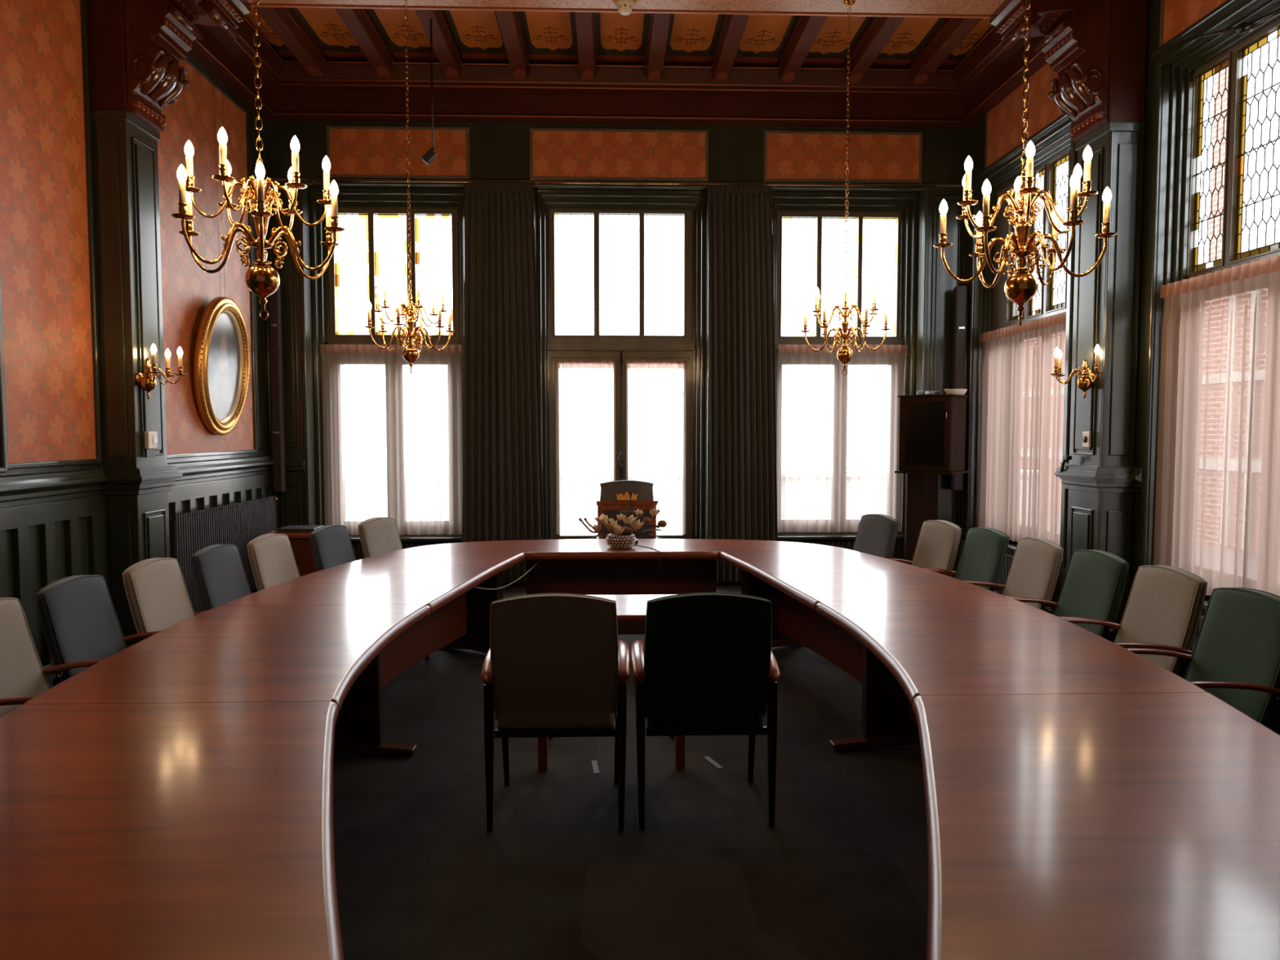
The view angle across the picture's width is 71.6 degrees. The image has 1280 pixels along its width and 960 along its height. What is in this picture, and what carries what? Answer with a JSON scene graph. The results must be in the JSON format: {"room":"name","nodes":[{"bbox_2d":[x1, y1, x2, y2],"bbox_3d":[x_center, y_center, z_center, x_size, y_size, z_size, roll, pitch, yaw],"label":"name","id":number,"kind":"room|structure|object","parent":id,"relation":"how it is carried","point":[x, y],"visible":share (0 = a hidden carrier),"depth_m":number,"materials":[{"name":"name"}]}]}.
{"room":"assembly chamber","nodes":[
{"label":"assembly chamber","id":0,"kind":"room"},
{"bbox_2d":[0,0,284,688],"bbox_3d":[-3.484,-1.173,3.175,0.610,5.420,12.500,0,3,-2],"label":"wall","id":1,"kind":"structure","parent":0,"point":[97,269],"depth_m":5.78,"materials":[{"name":"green paint"}]},
{"bbox_2d":[144,431,157,457],"bbox_3d":[-3.307,-0.240,6.010,0.034,0.175,0.120,0,3,-2],"label":"thermostat","id":2,"kind":"object","parent":1,"relation":"attached to","point":[150,437],"visible":1,"depth_m":5.98,"materials":[{"name":"white plastic"}]},
{"bbox_2d":[135,343,187,399],"bbox_3d":[-3.196,-0.716,5.930,0.283,0.355,0.383,1,3,19],"label":"wall light","id":3,"kind":"object","parent":1,"relation":"attached to","point":[148,383],"visible":1,"depth_m":5.89,"materials":[{"name":"gold metal"}]},
{"bbox_2d":[193,63,249,435],"bbox_3d":[-3.541,-1.899,7.511,0.159,3.037,0.950,0,3,-2],"label":"mirror","id":4,"kind":"object","parent":1,"relation":"attached to","point":[221,363],"visible":1,"depth_m":7.51,"materials":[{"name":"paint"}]},
{"bbox_2d":[124,0,1111,141],"bbox_3d":[0.159,-3.067,3.188,7.900,1.640,12.500,0,3,-2],"label":"ceiling","id":5,"kind":"structure","parent":0,"point":[922,37],"depth_m":7.51,"materials":[{"name":"red paint"}]},
{"bbox_2d":[171,0,345,319],"bbox_3d":[-1.494,-1.879,3.451,0.606,2.492,0.688,2,4,37],"label":"chandelier","id":6,"kind":"object","parent":5,"relation":"hanging from","point":[261,278],"visible":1,"depth_m":3.46,"materials":[{"name":"gold metal"}]},
{"bbox_2d":[364,0,454,373],"bbox_3d":[-1.577,-2.000,6.047,0.618,2.545,0.544,2,4,32],"label":"chandelier","id":7,"kind":"object","parent":5,"relation":"hanging from","point":[411,353],"visible":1,"depth_m":6.07,"materials":[{"name":"gold metal"}]},
{"bbox_2d":[421,18,436,164],"bbox_3d":[-1.735,-3.181,7.277,0.116,1.158,0.070,0,3,-2],"label":"spotlight","id":8,"kind":"object","parent":5,"relation":"hanging from","point":[430,155],"visible":1,"depth_m":7.27,"materials":[{"name":"black paint"}]},
{"bbox_2d":[616,0,634,15],"bbox_3d":[-0.102,-3.234,6.076,0.124,0.084,0.124,0,3,-2],"label":"smoke detector","id":9,"kind":"object","parent":5,"relation":"attached to","point":[624,7],"visible":1,"depth_m":6.04,"materials":[{"name":"white plastic"}]},
{"bbox_2d":[800,0,890,375],"bbox_3d":[1.433,-2.006,6.147,0.544,2.546,0.618,3,4,43],"label":"chandelier","id":10,"kind":"object","parent":5,"relation":"hanging from","point":[844,354],"visible":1,"depth_m":6.15,"materials":[{"name":"gold metal"}]},
{"bbox_2d":[933,0,1116,325],"bbox_3d":[1.552,-1.879,3.552,0.606,2.502,0.688,-1,3,-12],"label":"chandelier","id":11,"kind":"object","parent":5,"relation":"hanging from","point":[1020,286],"visible":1,"depth_m":3.56,"materials":[{"name":"gold metal"}]},
{"bbox_2d":[264,60,1022,586],"bbox_3d":[-0.034,-1.510,9.079,7.900,5.420,0.908,0,3,-2],"label":"wall","id":12,"kind":"structure","parent":0,"point":[553,124],"depth_m":8.83,"materials":[{"name":"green paint"}]},
{"bbox_2d":[267,283,285,492],"bbox_3d":[-3.563,-0.905,8.749,0.110,2.050,0.191,0,3,-2],"label":"speaker","id":13,"kind":"object","parent":12,"relation":"attached to","point":[274,300],"visible":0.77,"depth_m":8.67},
{"bbox_2d":[325,208,462,546],"bbox_3d":[-2.542,-0.938,9.162,1.570,4.030,0.360,0,3,-2],"label":"window","id":14,"kind":"structure","parent":12,"relation":"in","point":[372,256],"depth_m":9.22,"materials":[{"name":"green wood"}]},
{"bbox_2d":[319,344,462,534],"bbox_3d":[-2.545,-0.410,9.181,1.483,1.963,0.054,0,3,-2],"label":"sheer curtain","id":15,"kind":"object","parent":14,"relation":"hanging from","point":[451,349],"visible":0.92,"depth_m":9.18,"materials":[{"name":"white fabric"}]},
{"bbox_2d":[546,209,696,539],"bbox_3d":[-0.196,-0.948,9.325,1.730,4.030,0.189,0,3,-2],"label":"window","id":16,"kind":"structure","parent":12,"relation":"in","point":[620,349],"depth_m":9.30,"materials":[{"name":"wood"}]},
{"bbox_2d":[555,360,615,534],"bbox_3d":[-0.571,-0.334,9.328,0.632,1.831,0.038,0,3,-2],"label":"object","id":17,"kind":"object","parent":16,"relation":"hanging from","point":[568,365],"visible":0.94,"depth_m":9.33,"materials":[{"name":"white fabric"}]},
{"bbox_2d":[626,360,686,534],"bbox_3d":[0.172,-0.336,9.353,0.636,1.831,0.037,0,3,-2],"label":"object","id":18,"kind":"object","parent":16,"relation":"hanging from","point":[660,365],"visible":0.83,"depth_m":9.35,"materials":[{"name":"white fabric"}]},
{"bbox_2d":[306,179,936,187],"bbox_3d":[-0.147,-2.930,8.790,6.200,0.021,0.097,0,3,-2],"label":"curtain rod","id":19,"kind":"object","parent":12,"relation":"attached to","point":[313,180],"visible":0.96,"depth_m":8.74,"materials":[{"name":"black metal"}]},
{"bbox_2d":[462,182,543,582],"bbox_3d":[-1.369,-0.936,8.816,0.830,3.945,0.095,0,3,-2],"label":"curtain","id":20,"kind":"object","parent":19,"relation":"hanging from","point":[501,417],"visible":0.94,"depth_m":8.80,"materials":[{"name":"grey fabric"}]},
{"bbox_2d":[707,184,777,582],"bbox_3d":[1.035,-0.941,8.896,0.738,3.945,0.095,0,3,-2],"label":"curtain","id":21,"kind":"object","parent":19,"relation":"hanging from","point":[743,497],"visible":0.92,"depth_m":8.88,"materials":[{"name":"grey fabric"}]},
{"bbox_2d":[774,211,904,544],"bbox_3d":[2.086,-0.947,9.316,1.550,4.030,0.360,0,3,-2],"label":"window","id":22,"kind":"structure","parent":12,"relation":"in","point":[788,536],"depth_m":9.37,"materials":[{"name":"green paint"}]},
{"bbox_2d":[776,344,907,532],"bbox_3d":[2.140,-0.431,9.335,1.403,1.968,0.052,0,3,-2],"label":"sheer curtain","id":23,"kind":"object","parent":22,"relation":"hanging from","point":[784,348],"visible":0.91,"depth_m":9.33,"materials":[{"name":"white fabric"}]},
{"bbox_2d":[333,585,1271,959],"bbox_3d":[0.159,1.466,3.446,7.900,0.120,12.500,0,3,-2],"label":"floor","id":24,"kind":"structure","parent":0,"point":[841,873],"depth_m":3.46,"materials":[{"name":"carpet"}]},
{"bbox_2d":[0,597,102,716],"bbox_3d":[-2.209,0.931,3.357,0.597,0.959,0.544,0,3,-4],"label":"armchair","id":25,"kind":"object","parent":24,"relation":"on","point":[23,677],"visible":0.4,"depth_m":3.45,"materials":[{"name":"grey fabric"}]},
{"bbox_2d":[35,574,161,686],"bbox_3d":[-2.197,0.900,3.896,0.597,0.959,0.544,0,3,-4],"label":"armchair","id":26,"kind":"object","parent":24,"relation":"on","point":[78,618],"visible":0.48,"depth_m":3.80,"materials":[{"name":"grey fabric"}]},
{"bbox_2d":[121,557,206,644],"bbox_3d":[-2.144,0.870,4.418,0.597,0.959,0.544,0,3,-2],"label":"armchair","id":27,"kind":"object","parent":24,"relation":"on","point":[157,593],"visible":0.43,"depth_m":4.32,"materials":[{"name":"beige fabric"}]},
{"bbox_2d":[191,544,251,610],"bbox_3d":[-2.082,0.841,4.940,0.597,0.959,0.544,0,3,0],"label":"armchair","id":28,"kind":"object","parent":24,"relation":"on","point":[220,574],"visible":0.31,"depth_m":4.85,"materials":[{"name":"grey fabric"}]},
{"bbox_2d":[168,496,277,613],"bbox_3d":[-3.529,0.688,7.659,0.100,0.955,2.000,0,3,-2],"label":"radiator","id":29,"kind":"object","parent":24,"relation":"on","point":[237,524],"visible":0.45,"depth_m":7.36,"materials":[{"name":"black metal"}]},
{"bbox_2d":[246,533,300,591],"bbox_3d":[-1.999,0.813,5.428,0.597,0.959,0.544,0,3,3],"label":"armchair","id":30,"kind":"object","parent":24,"relation":"on","point":[273,562],"visible":0.26,"depth_m":5.35,"materials":[{"name":"beige fabric"}]},
{"bbox_2d":[259,529,317,576],"bbox_3d":[-3.219,0.785,8.403,0.560,0.595,0.506,0,3,-2],"label":"base cabinet","id":31,"kind":"object","parent":24,"relation":"on","point":[300,544],"visible":0.14,"depth_m":8.17,"materials":[{"name":"brown wood"}]},
{"bbox_2d":[275,524,324,533],"bbox_3d":[-3.198,0.465,8.377,0.360,0.045,0.324,0,3,-2],"label":"leather folder","id":32,"kind":"object","parent":31,"relation":"on","point":[295,529],"visible":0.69,"depth_m":8.23,"materials":[{"name":"leather"}]},
{"bbox_2d":[309,524,356,571],"bbox_3d":[-1.807,0.785,5.915,0.597,0.959,0.544,0,3,7],"label":"armchair","id":33,"kind":"object","parent":24,"relation":"on","point":[331,545],"visible":0.31,"depth_m":5.86,"materials":[{"name":"grey fabric"}]},
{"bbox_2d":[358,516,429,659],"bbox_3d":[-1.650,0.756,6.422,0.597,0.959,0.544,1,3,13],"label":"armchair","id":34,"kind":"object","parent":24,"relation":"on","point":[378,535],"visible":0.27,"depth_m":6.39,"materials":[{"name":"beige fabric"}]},
{"bbox_2d":[351,542,449,559],"bbox_3d":[-2.532,0.867,9.120,1.420,0.430,0.080,0,3,-2],"label":"radiator","id":35,"kind":"object","parent":24,"relation":"on","point":[357,549],"visible":0.16,"depth_m":9.09,"materials":[{"name":"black metal"}]},
{"bbox_2d":[480,593,630,831],"bbox_3d":[-0.345,0.908,3.755,0.604,0.959,0.597,0,3,-2],"label":"armchair","id":36,"kind":"object","parent":24,"relation":"on","point":[554,664],"visible":1,"depth_m":3.52,"materials":[{"name":"beige fabric"}]},
{"bbox_2d":[591,760,599,773],"bbox_3d":[-0.212,1.361,4.210,0.026,0.002,0.160,0,3,-8],"label":"tape strip","id":37,"kind":"object","parent":24,"relation":"on","point":[594,763],"visible":1,"depth_m":4.21,"materials":[{"name":"white plastic"}]},
{"bbox_2d":[537,594,684,772],"bbox_3d":[-0.114,0.982,4.392,0.860,0.740,0.520,0,3,-2],"label":"side table","id":38,"kind":"object","parent":24,"relation":"on","point":[631,609],"visible":0.24,"depth_m":4.16,"materials":[{"name":"brown wood"}]},
{"bbox_2d":[595,480,658,538],"bbox_3d":[-0.106,0.588,7.732,0.552,1.145,0.570,0,3,-2],"label":"chair","id":39,"kind":"object","parent":24,"relation":"on","point":[615,498],"visible":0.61,"depth_m":7.92,"materials":[{"name":"black leather"}]},
{"bbox_2d":[0,538,1279,959],"bbox_3d":[-0.054,1.041,3.332,4.130,0.738,7.494,0,3,-2],"label":"table","id":40,"kind":"object","parent":24,"relation":"on","point":[170,797],"visible":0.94,"depth_m":2.35,"materials":[{"name":"brown wood"}]},
{"bbox_2d":[605,533,635,548],"bbox_3d":[-0.139,0.443,6.455,0.221,0.098,0.217,0,3,-2],"label":"flower bowl","id":41,"kind":"object","parent":40,"relation":"on","point":[622,541],"visible":0.97,"depth_m":6.38,"materials":[{"name":"beige ceramic"}]},
{"bbox_2d":[578,502,666,538],"bbox_3d":[-0.122,0.298,6.396,0.638,0.256,0.179,0,3,-6],"label":"arrangement","id":42,"kind":"object","parent":41,"relation":"in","point":[611,524],"visible":1,"depth_m":6.42,"materials":[{"name":"beige plant"}]},
{"bbox_2d":[619,492,638,544],"bbox_3d":[-0.086,0.283,6.685,0.140,0.391,0.106,0,3,-2],"label":"desk microphone","id":43,"kind":"object","parent":40,"relation":"on","point":[627,513],"visible":0.39,"depth_m":6.70,"materials":[{"name":"plastic"}]},
{"bbox_2d":[634,544,659,572],"bbox_3d":[0.053,0.558,6.444,0.039,0.152,0.494,-1,4,-23],"label":"cable","id":44,"kind":"object","parent":40,"relation":"on","point":[634,544],"visible":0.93,"depth_m":6.29,"materials":[{"name":"plastic"}]},
{"bbox_2d":[630,591,781,829],"bbox_3d":[0.262,0.907,3.775,0.604,0.959,0.597,0,3,-2],"label":"armchair","id":45,"kind":"object","parent":24,"relation":"on","point":[705,664],"visible":1,"depth_m":3.54,"materials":[{"name":"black fabric"}]},
{"bbox_2d":[703,755,723,768],"bbox_3d":[0.351,1.357,4.268,0.026,0.002,0.160,-1,4,-22],"label":"tape strip","id":46,"kind":"object","parent":24,"relation":"on","point":[707,757],"visible":1,"depth_m":4.27,"materials":[{"name":"white plastic"}]},
{"bbox_2d":[800,541,904,563],"bbox_3d":[2.096,0.858,9.274,1.400,0.430,0.080,0,3,-2],"label":"radiator","id":47,"kind":"object","parent":24,"relation":"on","point":[899,548],"visible":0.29,"depth_m":9.27,"materials":[{"name":"black metal"}]},
{"bbox_2d":[852,514,898,558],"bbox_3d":[1.550,0.743,6.648,0.597,0.959,0.544,-1,3,-17],"label":"armchair","id":48,"kind":"object","parent":24,"relation":"on","point":[876,535],"visible":0.23,"depth_m":6.64,"materials":[{"name":"grey fabric"}]},
{"bbox_2d":[887,520,961,577],"bbox_3d":[1.858,0.767,6.226,0.597,0.959,0.544,-1,3,-11],"label":"armchair","id":49,"kind":"object","parent":24,"relation":"on","point":[938,541],"visible":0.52,"depth_m":6.20,"materials":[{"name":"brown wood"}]},
{"bbox_2d":[924,527,1008,593],"bbox_3d":[1.991,0.794,5.760,0.597,0.959,0.544,0,3,-7],"label":"armchair","id":50,"kind":"object","parent":24,"relation":"on","point":[984,553],"visible":0.41,"depth_m":5.71,"materials":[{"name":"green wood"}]},
{"bbox_2d":[958,539,1013,594],"bbox_3d":[3.242,0.893,8.051,0.120,0.500,1.650,0,3,-2],"label":"radiator","id":51,"kind":"object","parent":24,"relation":"on","point":[1008,560],"visible":0.09,"depth_m":7.84,"materials":[{"name":"black metal"}]},
{"bbox_2d":[962,537,1063,613],"bbox_3d":[2.088,0.823,5.243,0.597,0.959,0.544,0,3,-3],"label":"armchair","id":52,"kind":"object","parent":24,"relation":"on","point":[1033,572],"visible":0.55,"depth_m":5.18,"materials":[{"name":"beige fabric"}]},
{"bbox_2d":[1010,549,1128,642],"bbox_3d":[2.156,0.855,4.696,0.597,0.959,0.544,0,3,-3],"label":"armchair","id":53,"kind":"object","parent":24,"relation":"on","point":[1093,587],"visible":0.49,"depth_m":4.63,"materials":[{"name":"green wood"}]},
{"bbox_2d":[1061,564,1207,678],"bbox_3d":[2.204,0.886,4.152,0.597,0.959,0.544,0,3,-2],"label":"armchair","id":54,"kind":"object","parent":24,"relation":"on","point":[1163,609],"visible":0.48,"depth_m":4.07,"materials":[{"name":"beige fabric"}]},
{"bbox_2d":[1190,615,1204,651],"bbox_3d":[3.338,1.058,5.157,0.120,0.500,1.550,0,3,-2],"label":"radiator","id":55,"kind":"object","parent":24,"relation":"on","point":[1202,616],"visible":0.02,"depth_m":5.26,"materials":[{"name":"black metal"}]},
{"bbox_2d":[1125,587,1279,734],"bbox_3d":[2.184,0.920,3.553,0.597,0.959,0.544,0,3,-2],"label":"armchair","id":56,"kind":"object","parent":24,"relation":"on","point":[1234,658],"visible":0.59,"depth_m":3.50,"materials":[{"name":"green fabric"}]},
{"bbox_2d":[952,0,1279,635],"bbox_3d":[3.449,-1.186,3.404,0.545,5.420,12.500,0,3,-2],"label":"wall","id":57,"kind":"structure","parent":0,"point":[1142,154],"depth_m":6.07,"materials":[{"name":"green paint"}]},
{"bbox_2d":[894,394,968,496],"bbox_3d":[2.826,-0.325,8.587,0.560,0.979,0.476,3,4,38],"label":"upper cabinet","id":58,"kind":"object","parent":57,"relation":"attached to","point":[932,428],"visible":1,"depth_m":8.42,"materials":[{"name":"brown wood"}]},
{"bbox_2d":[916,390,940,395],"bbox_3d":[2.768,-0.835,8.519,0.190,0.045,0.122,-1,3,-19],"label":"box","id":59,"kind":"object","parent":58,"relation":"on","point":[920,392],"visible":0.84,"depth_m":8.46,"materials":[{"name":"plastic"}]},
{"bbox_2d":[944,388,967,395],"bbox_3d":[2.981,-0.831,8.383,0.216,0.052,0.151,0,3,-2],"label":"bowl","id":60,"kind":"object","parent":58,"relation":"on","point":[954,391],"visible":0.94,"depth_m":8.33,"materials":[{"name":"white ceramic"}]},
{"bbox_2d":[950,285,967,490],"bbox_3d":[3.203,-0.917,8.973,0.110,2.050,0.191,0,3,-2],"label":"speaker","id":61,"kind":"object","parent":57,"relation":"attached to","point":[959,329],"visible":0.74,"depth_m":8.87},
{"bbox_2d":[960,146,1071,564],"bbox_3d":[3.424,-1.104,7.943,0.275,3.460,1.950,0,3,-2],"label":"window","id":62,"kind":"structure","parent":57,"relation":"in","point":[1003,317],"depth_m":7.88,"materials":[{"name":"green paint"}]},
{"bbox_2d":[977,311,1066,545],"bbox_3d":[3.426,-0.420,7.994,0.066,1.968,1.826,0,3,-2],"label":"sheer curtain","id":63,"kind":"object","parent":62,"relation":"hanging from","point":[1020,443],"visible":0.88,"depth_m":7.95,"materials":[{"name":"fabric"}]},
{"bbox_2d":[1060,455,1071,472],"bbox_3d":[3.088,-0.106,6.450,0.040,0.143,0.120,0,3,-2],"label":"stay","id":64,"kind":"object","parent":57,"relation":"attached to","point":[1065,457],"visible":1,"depth_m":6.44,"materials":[{"name":"black paint"}]},
{"bbox_2d":[1049,344,1103,398],"bbox_3d":[3.031,-0.744,6.154,0.260,0.355,0.414,-3,4,-41],"label":"wall light","id":65,"kind":"object","parent":57,"relation":"attached to","point":[1085,382],"visible":1,"depth_m":6.15,"materials":[{"name":"gold metal"}]},
{"bbox_2d":[1082,431,1091,447],"bbox_3d":[3.124,-0.285,6.221,0.028,0.110,0.090,0,3,-2],"label":"wall socket","id":66,"kind":"object","parent":57,"relation":"attached to","point":[1086,436],"visible":1,"depth_m":6.20,"materials":[{"name":"white plastic"}]},
{"bbox_2d":[1186,18,1279,609],"bbox_3d":[3.520,-0.939,5.049,0.275,3.460,1.810,0,3,-2],"label":"window","id":67,"kind":"structure","parent":57,"relation":"in","point":[1232,255],"depth_m":5.40,"materials":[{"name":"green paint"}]},
{"bbox_2d":[1153,255,1279,595],"bbox_3d":[3.500,-0.261,5.164,0.074,1.973,1.823,0,3,-2],"label":"sheer curtain","id":68,"kind":"object","parent":67,"relation":"hanging from","point":[1217,501],"visible":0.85,"depth_m":5.32,"materials":[{"name":"fabric"}]},
{"bbox_2d":[1180,8,1279,42],"bbox_3d":[3.370,-2.579,5.041,0.060,0.204,0.873,0,3,-2],"label":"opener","id":69,"kind":"object","parent":67,"relation":"attached to","point":[1244,27],"visible":1,"depth_m":4.95,"materials":[{"name":"black paint"}]},
{"label":"outside","id":70,"kind":"structure","parent":0,"visible":0},
{"bbox_2d":[346,467,886,471],"bbox_3d":[9.663,1.204,10.412,60.000,0.110,60.000,0,3,-2],"label":"floor","id":71,"kind":"structure","parent":70,"point":[564,468],"depth_m":39.06,"materials":[{"name":"white"}]},
{"bbox_2d":[345,470,886,534],"bbox_3d":[-0.402,0.463,12.164,12.000,1.170,0.350,0,3,-2],"label":"parapet","id":72,"kind":"object","parent":71,"relation":"on","point":[651,472],"visible":0.06,"depth_m":12.02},
{"bbox_2d":[1032,66,1278,315],"bbox_3d":[10.156,-3.357,9.166,3.080,9.140,22.000,0,3,-2],"label":"brick house","id":73,"kind":"structure","parent":71,"relation":"on","point":[1222,72],"depth_m":13.44,"materials":[{"name":"stone"}]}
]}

